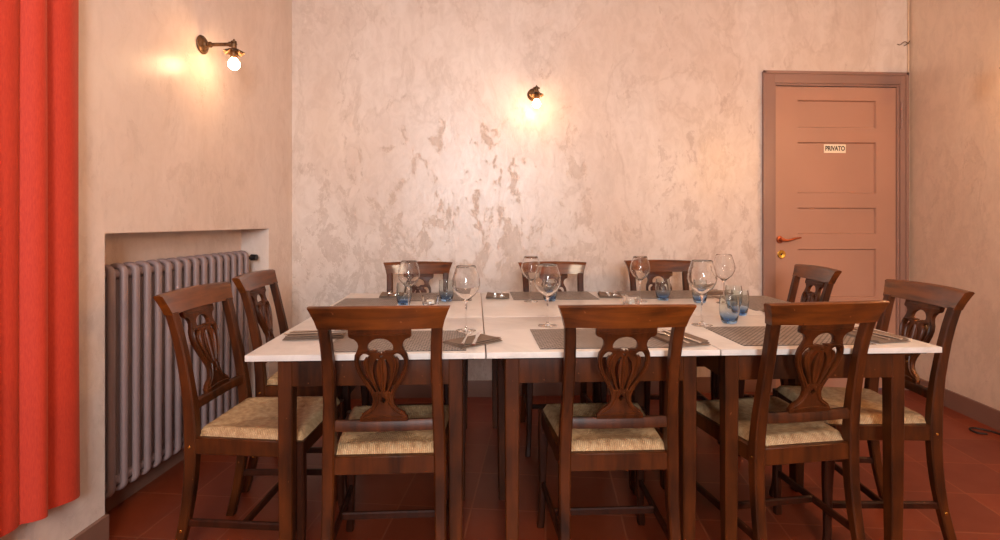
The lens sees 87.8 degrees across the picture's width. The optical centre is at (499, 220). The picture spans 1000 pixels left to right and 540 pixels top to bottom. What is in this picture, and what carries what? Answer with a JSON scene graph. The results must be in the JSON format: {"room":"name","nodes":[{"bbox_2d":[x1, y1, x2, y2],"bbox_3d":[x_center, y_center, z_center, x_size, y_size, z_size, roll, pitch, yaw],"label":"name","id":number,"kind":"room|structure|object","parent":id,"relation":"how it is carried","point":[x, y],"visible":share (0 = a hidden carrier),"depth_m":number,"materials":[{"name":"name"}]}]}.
{"room":"restaurant","nodes":[
{"label":"restaurant","id":0,"kind":"room"},
{"bbox_2d":[0,0,291,539],"bbox_3d":[-1.628,-0.355,0.701,0.299,3.050,5.423,0,0,2],"label":"wall","id":1,"kind":"structure","parent":0,"point":[183,152],"depth_m":2.26,"materials":[{"name":"paint"}]},
{"bbox_2d":[69,448,183,539],"bbox_3d":[-1.555,1.084,0.713,0.184,0.172,5.396,0,0,2],"label":"baseboard","id":2,"kind":"structure","parent":1,"relation":"attached to","point":[99,529],"depth_m":2.16,"materials":[{"name":"paint"}]},
{"bbox_2d":[105,251,257,498],"bbox_3d":[-1.494,0.619,2.466,0.116,0.902,1.112,0,0,4],"label":"radiator","id":3,"kind":"object","parent":1,"relation":"attached to","point":[144,426],"visible":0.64,"depth_m":2.19,"materials":[{"name":"metal"}]},
{"bbox_2d":[196,35,244,69],"bbox_3d":[-1.300,-0.790,2.439,0.204,0.164,0.096,0,0,2],"label":"wall lamp","id":4,"kind":"object","parent":1,"relation":"attached to","point":[203,45],"visible":1,"depth_m":2.43,"materials":[{"name":"brown metal"}]},
{"bbox_2d":[230,49,237,57],"bbox_3d":[-1.246,-0.784,2.436,0.033,0.044,0.032,0,0,2],"label":"socket","id":5,"kind":"object","parent":4,"relation":"attached to","point":[233,54],"depth_m":2.42,"materials":[{"name":"brown metal"}]},
{"bbox_3d":[-1.431,-1.630,1.087,0.191,0.020,1.422,0,0,-3],"label":"curtain rod","id":6,"kind":"object","parent":1,"relation":"attached to","visible":0},
{"bbox_2d":[0,0,79,537],"bbox_3d":[-1.405,-0.352,1.101,0.056,2.515,1.264,0,0,2],"label":"curtain","id":7,"kind":"object","parent":6,"relation":"hanging from","point":[40,408],"visible":1,"depth_m":1.54,"materials":[{"name":"red fabric"}]},
{"bbox_2d":[105,388,999,539],"bbox_3d":[0.554,1.220,0.815,5.284,0.100,5.770,0,0,-3],"label":"floor","id":8,"kind":"structure","parent":0,"point":[971,460],"depth_m":2.21,"materials":[{"name":"tile"}]},
{"bbox_2d":[153,282,346,539],"bbox_3d":[-0.882,0.706,1.891,0.530,0.929,0.418,0,0,2],"label":"dining chair","id":9,"kind":"object","parent":8,"relation":"on","point":[249,428],"visible":0.92,"depth_m":1.78,"materials":[{"name":"brown wood"}]},
{"bbox_2d":[232,269,367,492],"bbox_3d":[-0.916,0.706,2.443,0.530,0.929,0.418,0,0,-3],"label":"dining chair","id":10,"kind":"object","parent":8,"relation":"on","point":[249,285],"visible":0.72,"depth_m":2.28,"materials":[{"name":"brown wood"}]},
{"bbox_2d":[245,317,484,539],"bbox_3d":[-0.426,0.790,1.901,0.733,0.760,0.600,0,0,-3],"label":"dining table","id":11,"kind":"object","parent":8,"relation":"on","point":[299,361],"visible":0.66,"depth_m":1.64,"materials":[{"name":"wood"}]},
{"bbox_2d":[283,330,347,339],"bbox_3d":[-0.653,0.400,1.848,0.200,0.013,0.125,0,0,-9],"label":"napkin","id":12,"kind":"object","parent":11,"relation":"on","point":[334,335],"visible":0.59,"depth_m":1.80,"materials":[{"name":"grey fabric"}]},
{"bbox_2d":[284,332,341,334],"bbox_3d":[-0.649,0.395,1.836,0.213,0.006,0.016,0,0,-11],"label":"knife","id":13,"kind":"object","parent":12,"relation":"on","point":[306,332],"visible":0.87,"depth_m":1.82,"materials":[{"name":"silver metal"}]},
{"bbox_2d":[289,330,345,332],"bbox_3d":[-0.654,0.395,1.871,0.195,0.005,0.023,0,0,-11],"label":"fork","id":14,"kind":"object","parent":12,"relation":"on","point":[310,330],"visible":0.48,"depth_m":1.86,"materials":[{"name":"silver metal"}]},
{"bbox_2d":[333,330,466,351],"bbox_3d":[-0.339,0.409,1.780,0.450,0.002,0.300,0,0,-3],"label":"placemat","id":15,"kind":"object","parent":11,"relation":"on","point":[419,340],"visible":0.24,"depth_m":1.73,"materials":[{"name":"grey fabric"}]},
{"bbox_2d":[452,265,479,332],"bbox_3d":[-0.126,0.287,1.931,0.106,0.240,0.106,0,0,-3],"label":"wine glass","id":16,"kind":"object","parent":15,"relation":"on","point":[465,280],"visible":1,"depth_m":1.90,"materials":[{"name":"white"}]},
{"bbox_2d":[443,334,501,348],"bbox_3d":[-0.092,0.400,1.753,0.170,0.013,0.110,0,0,-41],"label":"napkin","id":17,"kind":"object","parent":15,"relation":"on","point":[483,339],"visible":0.9,"depth_m":1.73,"materials":[{"name":"beige fabric"}]},
{"bbox_2d":[461,331,472,343],"bbox_3d":[-0.114,0.391,1.757,0.023,0.005,0.195,0,0,4],"label":"fork","id":18,"kind":"object","parent":17,"relation":"on","point":[470,332],"visible":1,"depth_m":1.77,"materials":[{"name":"silver metal"}]},
{"bbox_2d":[471,331,480,344],"bbox_3d":[-0.079,0.391,1.753,0.016,0.006,0.213,0,0,4],"label":"knife","id":19,"kind":"object","parent":17,"relation":"on","point":[479,332],"visible":1,"depth_m":1.73,"materials":[{"name":"silver metal"}]},
{"bbox_2d":[307,305,449,539],"bbox_3d":[-0.359,0.706,1.728,0.418,0.929,0.530,0,0,-3],"label":"dining chair","id":20,"kind":"object","parent":8,"relation":"on","point":[364,442],"visible":0.98,"depth_m":1.57,"materials":[{"name":"brown wood"}]},
{"bbox_2d":[308,293,481,445],"bbox_3d":[-0.460,0.790,2.579,0.733,0.760,0.750,0,0,-3],"label":"dining table","id":21,"kind":"object","parent":8,"relation":"on","point":[457,308],"visible":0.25,"depth_m":2.55,"materials":[{"name":"white stone"}]},
{"bbox_2d":[334,298,397,305],"bbox_3d":[-0.653,0.409,2.524,0.300,0.002,0.450,0,0,-3],"label":"placemat","id":22,"kind":"object","parent":21,"relation":"on","point":[347,301],"visible":0.34,"depth_m":2.60,"materials":[{"name":"grey fabric"}]},
{"bbox_2d":[379,292,395,297],"bbox_3d":[-0.589,0.400,2.838,0.125,0.013,0.155,0,0,-7],"label":"napkin","id":23,"kind":"object","parent":21,"relation":"on","point":[383,294],"visible":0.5,"depth_m":2.78,"materials":[{"name":"grey fabric"}]},
{"bbox_2d":[396,282,411,304],"bbox_3d":[-0.469,0.356,2.539,0.077,0.108,0.077,0,0,-3],"label":"tumbler","id":24,"kind":"object","parent":21,"relation":"on","point":[401,290],"visible":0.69,"depth_m":2.51,"materials":[{"name":"blue glass"}]},
{"bbox_2d":[398,260,419,304],"bbox_3d":[-0.414,0.295,2.362,0.101,0.228,0.101,0,0,-3],"label":"wine glass","id":25,"kind":"object","parent":21,"relation":"on","point":[408,271],"visible":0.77,"depth_m":2.33,"materials":[{"name":"white"}]},
{"bbox_2d":[422,295,438,304],"bbox_3d":[-0.338,0.387,2.531,0.086,0.046,0.086,0,0,-3],"label":"candle holder","id":26,"kind":"object","parent":21,"relation":"on","point":[426,299],"visible":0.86,"depth_m":2.50,"materials":[{"name":"clear glass"}]},
{"bbox_2d":[411,292,471,300],"bbox_3d":[-0.333,0.409,2.811,0.360,0.002,0.300,0,0,-3],"label":"placemat","id":27,"kind":"object","parent":21,"relation":"on","point":[415,296],"visible":0.2,"depth_m":2.81,"materials":[{"name":"grey fabric"}]},
{"bbox_2d":[439,279,453,301],"bbox_3d":[-0.273,0.353,2.649,0.077,0.108,0.077,0,0,-3],"label":"tumbler","id":28,"kind":"object","parent":21,"relation":"on","point":[446,292],"visible":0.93,"depth_m":2.62,"materials":[{"name":"blue glass"}]},
{"bbox_2d":[369,261,452,404],"bbox_3d":[-0.468,0.706,2.850,0.418,0.929,0.530,0,0,-4],"label":"dining chair","id":29,"kind":"object","parent":8,"relation":"on","point":[427,269],"visible":0.2,"depth_m":3.06,"materials":[{"name":"brown wood"}]},
{"bbox_2d":[481,292,632,492],"bbox_3d":[0.282,0.790,2.615,0.744,0.760,0.750,0,0,-3],"label":"dining table","id":30,"kind":"object","parent":8,"relation":"on","point":[491,307],"visible":0.22,"depth_m":2.58,"materials":[{"name":"white stone"}]},
{"bbox_2d":[486,292,508,297],"bbox_3d":[-0.012,0.400,2.813,0.125,0.013,0.155,0,0,1],"label":"napkin","id":31,"kind":"object","parent":30,"relation":"on","point":[489,294],"visible":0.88,"depth_m":2.79,"materials":[{"name":"grey fabric"}]},
{"bbox_2d":[521,256,539,302],"bbox_3d":[0.157,0.295,2.642,0.101,0.228,0.101,0,0,-3],"label":"wine glass","id":32,"kind":"object","parent":30,"relation":"on","point":[529,265],"visible":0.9,"depth_m":2.61,"materials":[{"name":"white"}]},
{"bbox_2d":[543,292,556,301],"bbox_3d":[0.256,0.356,2.667,0.077,0.108,0.077,0,0,-3],"label":"tumbler","id":33,"kind":"object","parent":30,"relation":"on","point":[552,298],"visible":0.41,"depth_m":2.64,"materials":[{"name":"blue glass"}]},
{"bbox_2d":[510,291,598,299],"bbox_3d":[0.288,0.409,2.854,0.450,0.002,0.300,0,0,-3],"label":"placemat","id":34,"kind":"object","parent":30,"relation":"on","point":[561,295],"visible":0.94,"depth_m":2.84,"materials":[{"name":"grey fabric"}]},
{"bbox_2d":[598,291,621,297],"bbox_3d":[0.602,0.400,2.845,0.125,0.013,0.155,0,0,7],"label":"napkin","id":35,"kind":"object","parent":30,"relation":"on","point":[601,294],"visible":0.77,"depth_m":2.80,"materials":[{"name":"grey fabric"}]},
{"bbox_2d":[622,294,639,303],"bbox_3d":[0.640,0.387,2.537,0.086,0.046,0.086,0,0,-3],"label":"candle holder","id":36,"kind":"object","parent":30,"relation":"on","point":[627,298],"visible":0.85,"depth_m":2.50,"materials":[{"name":"clear glass"}]},
{"bbox_2d":[518,261,606,456],"bbox_3d":[0.321,0.706,2.852,0.418,0.929,0.530,0,0,-3],"label":"dining chair","id":37,"kind":"object","parent":8,"relation":"on","point":[565,268],"visible":0.12,"depth_m":3.00,"materials":[{"name":"brown wood"}]},
{"bbox_2d":[483,317,719,539],"bbox_3d":[0.315,0.790,1.937,0.744,0.760,0.600,0,0,-3],"label":"dining table","id":38,"kind":"object","parent":8,"relation":"on","point":[520,358],"visible":0.73,"depth_m":1.68,"materials":[{"name":"brown wood"}]},
{"bbox_2d":[534,264,560,327],"bbox_3d":[0.186,0.289,2.033,0.106,0.240,0.106,0,0,-3],"label":"wine glass","id":39,"kind":"object","parent":38,"relation":"on","point":[547,278],"visible":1,"depth_m":2.00,"materials":[{"name":"white"}]},
{"bbox_2d":[530,329,668,348],"bbox_3d":[0.345,0.409,1.821,0.450,0.002,0.300,0,0,-3],"label":"placemat","id":40,"kind":"object","parent":38,"relation":"on","point":[545,338],"visible":0.51,"depth_m":1.77,"materials":[{"name":"grey fabric"}]},
{"bbox_2d":[653,330,710,346],"bbox_3d":[0.607,0.400,1.789,0.125,0.013,0.200,0,0,-15],"label":"napkin","id":41,"kind":"object","parent":38,"relation":"on","point":[665,338],"visible":0.5,"depth_m":1.75,"materials":[{"name":"beige fabric"}]},
{"bbox_2d":[657,330,689,342],"bbox_3d":[0.585,0.395,1.786,0.023,0.005,0.195,0,0,-17],"label":"fork","id":42,"kind":"object","parent":41,"relation":"on","point":[659,332],"visible":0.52,"depth_m":1.82,"materials":[{"name":"silver metal"}]},
{"bbox_2d":[661,329,701,342],"bbox_3d":[0.619,0.395,1.794,0.016,0.006,0.213,0,0,-17],"label":"knife","id":43,"kind":"object","parent":41,"relation":"on","point":[697,341],"visible":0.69,"depth_m":1.74,"materials":[{"name":"silver metal"}]},
{"bbox_2d":[537,304,696,539],"bbox_3d":[0.361,0.706,1.750,0.418,0.929,0.530,0,0,-2],"label":"dining chair","id":44,"kind":"object","parent":8,"relation":"on","point":[580,436],"visible":1,"depth_m":1.59,"materials":[{"name":"brown wood"}]},
{"bbox_2d":[624,260,719,444],"bbox_3d":[0.969,0.706,2.986,0.418,0.929,0.530,0,0,1],"label":"dining chair","id":45,"kind":"object","parent":8,"relation":"on","point":[664,269],"visible":0.16,"depth_m":3.18,"materials":[{"name":"brown wood"}]},
{"bbox_2d":[617,294,790,488],"bbox_3d":[1.024,0.790,2.652,0.735,0.760,0.750,0,0,-3],"label":"dining table","id":46,"kind":"object","parent":8,"relation":"on","point":[710,307],"visible":0.08,"depth_m":2.41,"materials":[{"name":"white stone"}]},
{"bbox_2d":[630,256,649,301],"bbox_3d":[0.714,0.295,2.651,0.101,0.228,0.101,0,0,-3],"label":"wine glass","id":47,"kind":"object","parent":46,"relation":"on","point":[640,266],"visible":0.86,"depth_m":2.62,"materials":[{"name":"white"}]},
{"bbox_2d":[655,278,670,300],"bbox_3d":[0.845,0.356,2.698,0.077,0.108,0.077,0,0,-3],"label":"tumbler","id":48,"kind":"object","parent":46,"relation":"on","point":[662,286],"visible":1,"depth_m":2.67,"materials":[{"name":"blue glass"}]},
{"bbox_2d":[616,290,712,298],"bbox_3d":[0.905,0.409,2.896,0.450,0.002,0.300,0,0,-3],"label":"placemat","id":49,"kind":"object","parent":46,"relation":"on","point":[674,294],"visible":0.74,"depth_m":2.88,"materials":[{"name":"grey fabric"}]},
{"bbox_2d":[691,289,707,302],"bbox_3d":[1.004,0.356,2.616,0.077,0.108,0.077,0,0,-3],"label":"tumbler","id":50,"kind":"object","parent":46,"relation":"on","point":[696,297],"visible":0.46,"depth_m":2.59,"materials":[{"name":"blue glass"}]},
{"bbox_2d":[708,289,722,294],"bbox_3d":[1.188,0.400,2.926,0.155,0.013,0.125,0,0,-8],"label":"napkin","id":51,"kind":"object","parent":46,"relation":"on","point":[709,293],"visible":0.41,"depth_m":2.87,"materials":[{"name":"grey fabric"}]},
{"bbox_2d":[713,254,735,302],"bbox_3d":[1.111,0.287,2.582,0.106,0.240,0.106,0,0,-3],"label":"wine glass","id":52,"kind":"object","parent":46,"relation":"on","point":[724,264],"visible":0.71,"depth_m":2.55,"materials":[{"name":"white"}]},
{"bbox_2d":[725,285,741,294],"bbox_3d":[1.081,0.353,2.405,0.077,0.108,0.077,0,0,-3],"label":"tumbler","id":53,"kind":"object","parent":46,"relation":"on","point":[728,288],"visible":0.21,"depth_m":2.39,"materials":[{"name":"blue glass"}]},
{"bbox_2d":[711,296,790,310],"bbox_3d":[1.307,0.409,2.607,0.300,0.002,0.450,0,0,-3],"label":"placemat","id":54,"kind":"object","parent":46,"relation":"on","point":[756,303],"visible":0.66,"depth_m":2.63,"materials":[{"name":"grey fabric"}]},
{"bbox_2d":[710,264,841,455],"bbox_3d":[1.452,0.706,2.776,0.530,0.929,0.418,0,0,4],"label":"dining chair","id":55,"kind":"object","parent":8,"relation":"on","point":[820,277],"visible":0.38,"depth_m":2.77,"materials":[{"name":"brown wood"}]},
{"bbox_2d":[696,300,889,539],"bbox_3d":[0.956,0.706,1.802,0.418,0.929,0.530,0,0,-9],"label":"dining chair","id":56,"kind":"object","parent":8,"relation":"on","point":[765,420],"visible":0.94,"depth_m":1.64,"materials":[{"name":"brown wood"}]},
{"bbox_2d":[663,315,941,539],"bbox_3d":[1.058,0.790,1.974,0.735,0.760,0.600,0,0,-3],"label":"dining table","id":57,"kind":"object","parent":8,"relation":"on","point":[736,362],"visible":0.48,"depth_m":1.72,"materials":[{"name":"wood"}]},
{"bbox_2d":[687,260,716,326],"bbox_3d":[0.794,0.282,2.044,0.112,0.255,0.112,0,0,-3],"label":"wine glass","id":58,"kind":"object","parent":57,"relation":"on","point":[701,275],"visible":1,"depth_m":2.01,"materials":[{"name":"white"}]},
{"bbox_2d":[719,295,739,323],"bbox_3d":[0.922,0.356,2.091,0.077,0.108,0.077,0,0,-3],"label":"tumbler","id":59,"kind":"object","parent":57,"relation":"on","point":[729,305],"visible":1,"depth_m":2.06,"materials":[{"name":"blue glass"}]},
{"bbox_2d":[730,289,748,315],"bbox_3d":[1.048,0.356,2.273,0.077,0.108,0.077,0,0,-3],"label":"tumbler","id":60,"kind":"object","parent":57,"relation":"on","point":[743,294],"visible":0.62,"depth_m":2.24,"materials":[{"name":"blue glass"}]},
{"bbox_2d":[704,326,874,345],"bbox_3d":[1.016,0.409,1.864,0.450,0.002,0.300,0,0,-3],"label":"placemat","id":61,"kind":"object","parent":57,"relation":"on","point":[742,335],"visible":0.71,"depth_m":1.83,"materials":[{"name":"grey fabric"}]},
{"bbox_2d":[846,326,910,342],"bbox_3d":[1.305,0.400,1.841,0.125,0.013,0.200,0,0,-11],"label":"napkin","id":62,"kind":"object","parent":57,"relation":"on","point":[852,333],"visible":0.45,"depth_m":1.77,"materials":[{"name":"grey fabric"}]},
{"bbox_2d":[854,328,901,339],"bbox_3d":[1.318,0.395,1.845,0.015,0.006,0.213,0,0,-13],"label":"knife","id":63,"kind":"object","parent":62,"relation":"on","point":[854,328],"visible":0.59,"depth_m":1.78,"materials":[{"name":"silver metal"}]},
{"bbox_2d":[769,279,974,539],"bbox_3d":[1.404,0.706,2.008,0.530,0.929,0.418,0,0,3],"label":"dining chair","id":64,"kind":"object","parent":8,"relation":"on","point":[933,299],"visible":0.56,"depth_m":1.85,"materials":[{"name":"brown wood"}]},
{"bbox_2d":[969,427,999,434],"bbox_3d":[2.703,1.164,2.845,0.206,0.010,0.092,0,0,41],"label":"cable","id":65,"kind":"object","parent":8,"relation":"on","point":[970,428],"visible":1,"depth_m":2.88,"materials":[{"name":"black rubber"}]},
{"bbox_2d":[292,0,906,380],"bbox_3d":[0.742,-0.355,3.589,4.619,3.050,0.150,0,0,-3],"label":"wall","id":66,"kind":"structure","parent":0,"point":[417,133],"depth_m":3.49,"materials":[{"name":"paint"}]},
{"bbox_2d":[527,85,543,107],"bbox_3d":[0.231,-0.807,3.384,0.096,0.164,0.204,0,0,-3],"label":"wall lamp","id":67,"kind":"object","parent":66,"relation":"attached to","point":[533,94],"visible":1,"depth_m":3.32,"materials":[{"name":"brown metal"}]},
{"bbox_2d":[351,377,756,398],"bbox_3d":[0.226,1.116,3.480,3.146,0.108,0.014,0,0,-3],"label":"baseboard","id":68,"kind":"structure","parent":66,"relation":"attached to","point":[476,388],"depth_m":3.47,"materials":[{"name":"paint"}]},
{"bbox_2d":[762,70,908,391],"bbox_3d":[2.309,0.071,3.606,1.034,2.197,0.080,0,0,-3],"label":"trim","id":69,"kind":"structure","parent":66,"relation":"attached to","point":[771,79],"depth_m":3.58,"materials":[{"name":"beige paint"}]},
{"bbox_2d":[776,86,902,387],"bbox_3d":[2.340,0.117,3.592,0.896,2.089,0.090,0,0,-3],"label":"door","id":70,"kind":"structure","parent":66,"relation":"in","point":[837,211],"depth_m":3.61,"materials":[{"name":"paint"}]},
{"bbox_2d":[824,144,845,152],"bbox_3d":[2.328,-0.503,3.615,0.156,0.060,0.005,0,0,-3],"label":"door sign","id":71,"kind":"object","parent":70,"relation":"attached to","point":[828,148],"visible":1,"depth_m":3.61,"materials":[{"name":"beige"}]},
{"bbox_2d":[897,0,909,71],"bbox_3d":[2.805,-0.355,3.611,0.084,3.050,0.019,0,0,-3],"label":"cable","id":72,"kind":"object","parent":66,"relation":"attached to","point":[908,41],"visible":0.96,"depth_m":3.61,"materials":[{"name":"beige plastic"}]},
{"bbox_2d":[909,0,999,410],"bbox_3d":[2.719,-0.355,0.929,0.149,3.050,5.434,0,0,4],"label":"wall","id":73,"kind":"structure","parent":0,"point":[954,45],"depth_m":3.18,"materials":[{"name":"paint"}]},
{"bbox_2d":[920,378,999,430],"bbox_3d":[2.637,1.116,0.923,0.015,0.108,5.415,0,0,4],"label":"baseboard","id":74,"kind":"structure","parent":73,"relation":"attached to","point":[989,416],"depth_m":3.08,"materials":[{"name":"paint"}]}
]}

